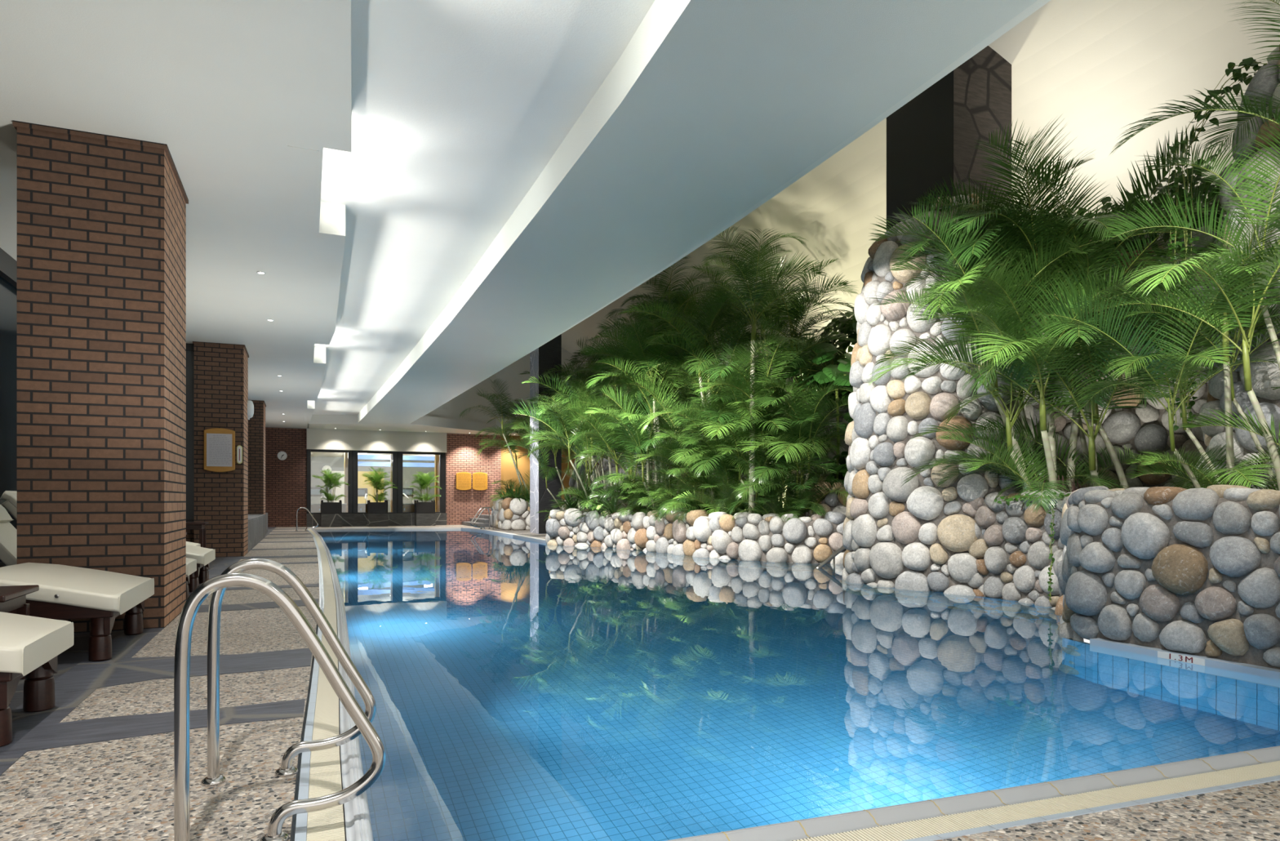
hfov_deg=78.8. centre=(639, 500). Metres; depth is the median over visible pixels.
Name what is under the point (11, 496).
pillow
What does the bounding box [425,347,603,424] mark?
wall
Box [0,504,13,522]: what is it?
pillow
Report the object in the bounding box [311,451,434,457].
ceiling
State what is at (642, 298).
areca palm
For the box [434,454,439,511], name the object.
column
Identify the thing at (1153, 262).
areca palm
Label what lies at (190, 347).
trim
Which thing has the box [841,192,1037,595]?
stone pillar
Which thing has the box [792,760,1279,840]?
grate
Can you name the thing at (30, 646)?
sun lounger
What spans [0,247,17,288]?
trim
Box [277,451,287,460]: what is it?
wall clock
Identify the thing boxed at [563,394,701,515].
areca palm
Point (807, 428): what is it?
areca palm
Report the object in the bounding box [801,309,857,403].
shrub
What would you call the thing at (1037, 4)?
ceiling beam
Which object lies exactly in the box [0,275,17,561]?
wall
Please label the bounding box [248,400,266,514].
brick pillar
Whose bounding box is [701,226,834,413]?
areca palm
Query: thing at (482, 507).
ladder rail
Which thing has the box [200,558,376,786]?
ladder rail
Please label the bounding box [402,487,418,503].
exercise machine
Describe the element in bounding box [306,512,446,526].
wall
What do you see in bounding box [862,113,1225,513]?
areca palm
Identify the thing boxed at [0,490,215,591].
sun lounger
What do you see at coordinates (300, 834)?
tile strip
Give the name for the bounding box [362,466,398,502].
potted palm
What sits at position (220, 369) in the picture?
brick pillar
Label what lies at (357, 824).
pool coping
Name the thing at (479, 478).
wooden sign
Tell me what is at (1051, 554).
climbing vine
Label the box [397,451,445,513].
window
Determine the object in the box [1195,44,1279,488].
stone pillar
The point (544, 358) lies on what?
column
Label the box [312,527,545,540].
trim
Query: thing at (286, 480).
wall
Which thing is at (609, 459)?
areca palm
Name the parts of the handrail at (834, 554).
post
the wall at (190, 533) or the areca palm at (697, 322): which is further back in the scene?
the areca palm at (697, 322)
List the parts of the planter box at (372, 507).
corner post, corner post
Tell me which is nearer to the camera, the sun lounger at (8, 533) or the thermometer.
the sun lounger at (8, 533)
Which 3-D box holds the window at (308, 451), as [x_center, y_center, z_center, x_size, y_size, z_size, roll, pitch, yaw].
[-12.177,-0.760,30.619,1.680,2.520,0.140,0,0,-23]
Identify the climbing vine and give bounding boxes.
[994,492,1071,507]
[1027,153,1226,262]
[1047,501,1055,601]
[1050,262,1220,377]
[1160,138,1201,431]
[1179,57,1266,153]
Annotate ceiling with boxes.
[0,0,526,435]
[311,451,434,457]
[312,0,654,414]
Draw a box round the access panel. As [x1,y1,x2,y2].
[287,145,319,229]
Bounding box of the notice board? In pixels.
[204,427,235,471]
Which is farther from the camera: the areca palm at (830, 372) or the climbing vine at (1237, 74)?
the areca palm at (830, 372)
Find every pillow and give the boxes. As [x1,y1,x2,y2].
[0,490,17,508]
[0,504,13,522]
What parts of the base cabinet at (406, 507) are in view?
door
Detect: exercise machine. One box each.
[311,487,325,500]
[357,488,367,503]
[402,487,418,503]
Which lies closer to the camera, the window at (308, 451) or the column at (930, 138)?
the column at (930, 138)
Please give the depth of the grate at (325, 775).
3.10 m
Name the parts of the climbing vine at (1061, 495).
stem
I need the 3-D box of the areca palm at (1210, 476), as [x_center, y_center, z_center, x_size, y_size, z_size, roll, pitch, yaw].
[4.664,-1.083,6.333,2.187,2.434,2.381,0,0,-35]
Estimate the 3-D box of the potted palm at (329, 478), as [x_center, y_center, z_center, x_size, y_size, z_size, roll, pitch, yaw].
[-11.914,-0.562,30.256,1.350,1.409,1.315,0,0,-37]
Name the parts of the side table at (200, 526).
leg, leg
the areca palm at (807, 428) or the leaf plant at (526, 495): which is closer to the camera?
the areca palm at (807, 428)
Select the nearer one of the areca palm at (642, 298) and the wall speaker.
the wall speaker
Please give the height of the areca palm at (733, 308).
5.074 m
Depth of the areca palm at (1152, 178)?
7.93 m
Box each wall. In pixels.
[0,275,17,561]
[186,529,194,542]
[265,426,306,527]
[265,512,267,533]
[306,428,446,452]
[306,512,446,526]
[311,456,434,511]
[331,471,383,503]
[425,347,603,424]
[445,433,501,524]
[501,435,574,499]
[561,0,1279,409]
[564,403,853,513]
[1019,215,1227,488]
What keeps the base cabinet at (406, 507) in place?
on the floor
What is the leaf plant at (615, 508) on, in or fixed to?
in the stone planter at (748, 536)
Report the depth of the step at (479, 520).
30.90 m
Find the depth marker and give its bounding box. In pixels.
[1157,650,1204,666]
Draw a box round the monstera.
[813,411,853,444]
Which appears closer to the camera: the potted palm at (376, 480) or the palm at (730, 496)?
the palm at (730, 496)
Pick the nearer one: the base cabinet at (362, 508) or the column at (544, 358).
the column at (544, 358)
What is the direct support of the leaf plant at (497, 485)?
in the stone planter at (513, 514)
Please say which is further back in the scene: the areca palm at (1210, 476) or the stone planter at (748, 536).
the stone planter at (748, 536)
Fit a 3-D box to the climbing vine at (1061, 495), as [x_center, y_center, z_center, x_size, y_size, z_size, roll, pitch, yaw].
[4.154,-0.017,6.690,0.427,0.179,3.574,0,0,-4]
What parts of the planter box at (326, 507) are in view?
corner post, corner post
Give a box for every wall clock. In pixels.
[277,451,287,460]
[322,465,331,471]
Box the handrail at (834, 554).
[815,545,844,568]
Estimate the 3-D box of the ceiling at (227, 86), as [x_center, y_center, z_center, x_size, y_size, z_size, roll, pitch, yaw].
[-1.712,-2.975,15.152,15.600,0.350,37.200,0,0,-23]
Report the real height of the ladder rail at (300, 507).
0.792 m
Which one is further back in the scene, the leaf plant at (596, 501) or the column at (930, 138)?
the leaf plant at (596, 501)
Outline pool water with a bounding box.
[313,528,1279,840]
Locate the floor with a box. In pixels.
[0,524,1279,840]
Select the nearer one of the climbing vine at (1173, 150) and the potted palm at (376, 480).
the climbing vine at (1173, 150)
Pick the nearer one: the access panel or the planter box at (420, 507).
the access panel
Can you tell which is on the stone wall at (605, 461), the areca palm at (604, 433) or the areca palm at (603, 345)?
the areca palm at (603, 345)
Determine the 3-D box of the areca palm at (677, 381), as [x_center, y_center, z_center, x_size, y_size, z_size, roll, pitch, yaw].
[0.541,-1.884,18.742,4.579,4.700,3.960,0,0,-43]
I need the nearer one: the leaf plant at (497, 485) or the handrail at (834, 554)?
the handrail at (834, 554)
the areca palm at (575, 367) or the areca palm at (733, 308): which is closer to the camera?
the areca palm at (733, 308)
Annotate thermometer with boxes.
[236,444,242,463]
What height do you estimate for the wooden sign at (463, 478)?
0.770 m
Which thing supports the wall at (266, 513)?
on the floor
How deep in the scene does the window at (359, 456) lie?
35.23 m
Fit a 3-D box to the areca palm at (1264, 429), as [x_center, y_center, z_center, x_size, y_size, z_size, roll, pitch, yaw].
[4.695,-1.621,5.580,2.580,3.509,2.435,0,0,21]
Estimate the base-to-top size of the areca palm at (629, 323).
3.371 m
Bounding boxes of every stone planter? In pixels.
[489,497,565,530]
[545,507,846,564]
[785,480,848,517]
[966,484,1279,669]
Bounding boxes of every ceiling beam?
[357,0,1037,423]
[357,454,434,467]
[421,0,1050,417]
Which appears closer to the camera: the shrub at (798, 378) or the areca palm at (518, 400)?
the shrub at (798, 378)
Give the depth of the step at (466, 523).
29.95 m
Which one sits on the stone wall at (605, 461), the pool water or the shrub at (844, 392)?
the shrub at (844, 392)
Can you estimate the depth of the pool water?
4.18 m
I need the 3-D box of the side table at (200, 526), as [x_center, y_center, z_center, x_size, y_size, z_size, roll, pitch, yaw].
[-7.160,0.670,12.380,0.500,0.660,0.500,0,0,-23]
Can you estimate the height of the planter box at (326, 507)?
0.530 m
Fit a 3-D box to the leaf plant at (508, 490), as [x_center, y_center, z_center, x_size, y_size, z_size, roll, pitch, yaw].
[-4.636,-0.295,27.824,1.520,1.100,1.850,0,0,-41]
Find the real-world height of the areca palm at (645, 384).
4.579 m
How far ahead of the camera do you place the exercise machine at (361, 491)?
36.87 m
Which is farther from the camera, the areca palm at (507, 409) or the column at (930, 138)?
the areca palm at (507, 409)
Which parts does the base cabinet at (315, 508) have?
door, door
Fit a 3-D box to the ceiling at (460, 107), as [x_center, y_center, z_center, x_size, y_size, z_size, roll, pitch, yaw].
[-4.403,-3.230,12.801,2.600,0.200,35.000,0,0,-23]
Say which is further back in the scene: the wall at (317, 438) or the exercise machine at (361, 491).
the exercise machine at (361, 491)
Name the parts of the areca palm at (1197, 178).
stem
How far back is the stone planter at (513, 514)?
26.48 m
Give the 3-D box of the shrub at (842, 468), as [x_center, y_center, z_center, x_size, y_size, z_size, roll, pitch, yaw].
[4.037,-0.494,14.661,1.101,0.990,1.297,0,0,-23]
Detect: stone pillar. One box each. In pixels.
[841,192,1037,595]
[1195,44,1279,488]
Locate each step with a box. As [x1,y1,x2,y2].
[462,521,492,527]
[470,517,488,523]
[477,514,491,519]
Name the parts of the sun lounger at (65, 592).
frame, mattress, leg, leg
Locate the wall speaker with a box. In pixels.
[247,400,253,419]
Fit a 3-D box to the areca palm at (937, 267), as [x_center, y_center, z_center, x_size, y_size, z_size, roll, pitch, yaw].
[4.213,-1.965,8.763,3.035,4.196,2.768,0,0,1]
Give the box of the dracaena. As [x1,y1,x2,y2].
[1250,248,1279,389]
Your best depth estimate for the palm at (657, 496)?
16.36 m
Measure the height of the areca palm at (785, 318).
5.149 m
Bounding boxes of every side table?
[0,584,39,679]
[186,521,208,547]
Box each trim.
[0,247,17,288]
[186,342,194,521]
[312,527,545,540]
[461,527,546,542]
[1089,638,1279,679]
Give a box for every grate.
[306,528,346,840]
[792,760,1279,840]
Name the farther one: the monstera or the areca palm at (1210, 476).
the monstera
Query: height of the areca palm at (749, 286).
5.061 m
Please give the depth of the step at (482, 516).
31.95 m
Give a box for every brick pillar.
[12,120,188,632]
[192,341,248,557]
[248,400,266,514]
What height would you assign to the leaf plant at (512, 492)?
0.978 m
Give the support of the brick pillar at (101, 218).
on the floor
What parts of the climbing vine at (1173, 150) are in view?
stem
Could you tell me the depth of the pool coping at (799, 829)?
2.60 m
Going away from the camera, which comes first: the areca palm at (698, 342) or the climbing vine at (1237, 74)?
the climbing vine at (1237, 74)
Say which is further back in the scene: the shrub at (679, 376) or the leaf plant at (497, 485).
the leaf plant at (497, 485)
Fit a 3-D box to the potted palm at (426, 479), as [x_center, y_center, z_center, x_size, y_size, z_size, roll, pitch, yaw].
[-8.661,-0.553,31.576,1.326,1.388,1.118,0,0,-5]
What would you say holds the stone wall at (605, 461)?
on the floor
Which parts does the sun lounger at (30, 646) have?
leg, frame, mattress, leg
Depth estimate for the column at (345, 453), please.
32.42 m
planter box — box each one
[320,500,342,514]
[367,500,387,513]
[414,500,435,513]
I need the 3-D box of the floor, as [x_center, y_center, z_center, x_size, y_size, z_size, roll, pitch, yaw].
[-1.955,1.148,15.592,15.300,0.304,36.200,0,0,-23]
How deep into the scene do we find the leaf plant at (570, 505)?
18.89 m
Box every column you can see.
[344,452,347,512]
[390,453,392,511]
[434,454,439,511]
[529,333,561,533]
[886,45,1011,231]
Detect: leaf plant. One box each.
[487,478,523,502]
[490,484,514,506]
[506,482,529,500]
[520,484,529,505]
[546,487,585,518]
[568,478,594,504]
[572,490,618,519]
[592,486,625,518]
[603,491,646,521]
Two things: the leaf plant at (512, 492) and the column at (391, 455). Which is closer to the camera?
the leaf plant at (512, 492)
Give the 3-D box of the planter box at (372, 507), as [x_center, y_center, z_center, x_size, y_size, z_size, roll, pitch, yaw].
[-10.385,0.235,30.855,0.730,0.530,0.650,0,0,-23]
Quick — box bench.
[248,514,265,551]
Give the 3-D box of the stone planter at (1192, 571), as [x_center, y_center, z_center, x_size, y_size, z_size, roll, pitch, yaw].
[5.167,1.071,6.569,4.171,2.459,7.062,0,0,-23]
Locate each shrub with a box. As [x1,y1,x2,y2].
[659,376,704,430]
[703,362,776,405]
[764,336,844,405]
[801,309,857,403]
[825,451,848,484]
[832,371,853,408]
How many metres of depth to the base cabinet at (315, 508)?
31.00 m
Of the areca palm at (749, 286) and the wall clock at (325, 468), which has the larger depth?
the wall clock at (325, 468)
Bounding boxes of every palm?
[311,469,348,502]
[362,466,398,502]
[408,471,442,502]
[458,378,529,503]
[501,396,577,495]
[503,388,613,520]
[509,326,668,511]
[520,357,623,440]
[527,336,631,509]
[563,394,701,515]
[564,334,636,426]
[572,323,664,422]
[579,310,728,511]
[581,329,735,511]
[586,448,666,517]
[600,288,719,428]
[615,288,783,524]
[619,445,679,521]
[620,255,763,428]
[626,290,777,509]
[633,276,756,426]
[638,363,833,515]
[645,440,747,519]
[668,314,857,516]
[671,434,778,515]
[686,227,829,513]
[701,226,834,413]
[706,370,853,517]
[713,253,858,510]
[727,451,829,521]
[777,342,851,479]
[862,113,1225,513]
[870,148,1170,490]
[946,125,1195,502]
[1031,198,1279,490]
[1080,0,1279,490]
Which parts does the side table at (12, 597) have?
leg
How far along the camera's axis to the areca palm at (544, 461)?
23.03 m
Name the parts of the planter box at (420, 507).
corner post, corner post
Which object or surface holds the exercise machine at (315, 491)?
on the floor
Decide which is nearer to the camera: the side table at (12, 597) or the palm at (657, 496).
the side table at (12, 597)
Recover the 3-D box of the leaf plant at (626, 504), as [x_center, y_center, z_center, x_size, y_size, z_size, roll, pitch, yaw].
[-0.124,0.001,17.427,1.597,0.990,1.415,0,0,4]
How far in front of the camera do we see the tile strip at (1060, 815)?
2.52 m
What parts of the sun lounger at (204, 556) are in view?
backrest, frame, leg, mattress, leg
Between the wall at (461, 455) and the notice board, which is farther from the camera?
the wall at (461, 455)
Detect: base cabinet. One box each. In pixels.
[311,503,346,512]
[357,503,367,512]
[402,503,414,511]
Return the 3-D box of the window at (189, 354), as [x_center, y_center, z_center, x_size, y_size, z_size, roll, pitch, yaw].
[-8.605,-1.180,13.719,1.400,3.040,0.100,0,0,-23]
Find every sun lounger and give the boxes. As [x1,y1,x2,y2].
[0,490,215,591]
[0,504,196,599]
[0,562,154,661]
[0,611,73,746]
[186,541,200,546]
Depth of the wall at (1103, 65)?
11.81 m
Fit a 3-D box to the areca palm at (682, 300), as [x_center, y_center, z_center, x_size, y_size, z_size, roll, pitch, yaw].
[1.291,-3.886,20.285,3.684,4.314,4.239,0,0,41]
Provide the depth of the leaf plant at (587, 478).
18.75 m
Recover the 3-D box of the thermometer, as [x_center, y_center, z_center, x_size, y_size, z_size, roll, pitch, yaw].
[-7.171,-0.830,13.965,0.090,0.330,0.038,0,0,-23]
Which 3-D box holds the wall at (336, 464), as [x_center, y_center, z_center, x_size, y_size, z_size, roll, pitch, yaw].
[-11.646,-0.600,36.027,9.400,3.200,9.000,0,0,-23]
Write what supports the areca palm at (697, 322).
on the stone wall at (605, 461)
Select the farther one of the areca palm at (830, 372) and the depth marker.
the areca palm at (830, 372)
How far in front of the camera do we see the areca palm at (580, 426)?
18.14 m
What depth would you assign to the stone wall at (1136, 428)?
9.29 m
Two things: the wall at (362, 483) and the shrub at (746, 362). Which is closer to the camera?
the shrub at (746, 362)
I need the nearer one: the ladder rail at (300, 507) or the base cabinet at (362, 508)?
the ladder rail at (300, 507)
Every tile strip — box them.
[294,528,324,840]
[902,775,1279,840]
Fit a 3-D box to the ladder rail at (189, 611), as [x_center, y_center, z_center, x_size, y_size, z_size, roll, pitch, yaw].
[-1.058,0.604,2.299,0.589,0.792,0.080,0,0,-23]
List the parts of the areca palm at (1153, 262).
stem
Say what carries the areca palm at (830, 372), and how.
in the stone planter at (834, 503)
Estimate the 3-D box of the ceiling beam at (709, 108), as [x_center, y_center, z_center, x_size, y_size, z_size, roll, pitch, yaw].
[-2.512,-3.500,13.079,2.214,1.400,34.020,0,0,-23]
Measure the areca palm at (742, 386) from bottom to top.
3.879 m
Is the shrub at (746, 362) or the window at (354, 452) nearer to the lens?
the shrub at (746, 362)
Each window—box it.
[186,350,194,519]
[306,448,352,513]
[352,450,397,513]
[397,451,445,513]
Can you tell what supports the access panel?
attached to the ceiling at (227, 86)
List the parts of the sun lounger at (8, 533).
backrest, leg, mattress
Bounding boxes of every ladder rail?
[173,573,386,840]
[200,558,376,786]
[295,506,317,530]
[296,506,318,530]
[470,506,490,528]
[473,506,493,529]
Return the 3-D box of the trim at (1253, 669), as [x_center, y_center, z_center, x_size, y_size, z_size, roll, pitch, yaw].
[3.891,1.158,4.634,0.195,0.284,2.490,0,0,-23]
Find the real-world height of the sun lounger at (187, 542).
1.100 m
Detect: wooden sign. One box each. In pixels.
[456,471,471,490]
[472,471,487,490]
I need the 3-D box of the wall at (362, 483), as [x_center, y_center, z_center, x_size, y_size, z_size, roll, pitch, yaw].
[-14.286,-0.250,39.518,2.500,2.500,0.100,0,0,-23]
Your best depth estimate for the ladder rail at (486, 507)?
26.98 m
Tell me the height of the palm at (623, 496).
1.607 m
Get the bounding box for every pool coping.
[311,528,373,840]
[666,745,1279,840]
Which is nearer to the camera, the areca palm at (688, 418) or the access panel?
the access panel
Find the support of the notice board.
attached to the brick pillar at (220, 369)
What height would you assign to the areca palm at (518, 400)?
3.935 m
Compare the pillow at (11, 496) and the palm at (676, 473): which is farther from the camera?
the palm at (676, 473)
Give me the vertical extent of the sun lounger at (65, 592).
1.104 m
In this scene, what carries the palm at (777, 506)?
in the stone planter at (748, 536)
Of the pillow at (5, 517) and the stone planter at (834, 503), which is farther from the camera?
the stone planter at (834, 503)

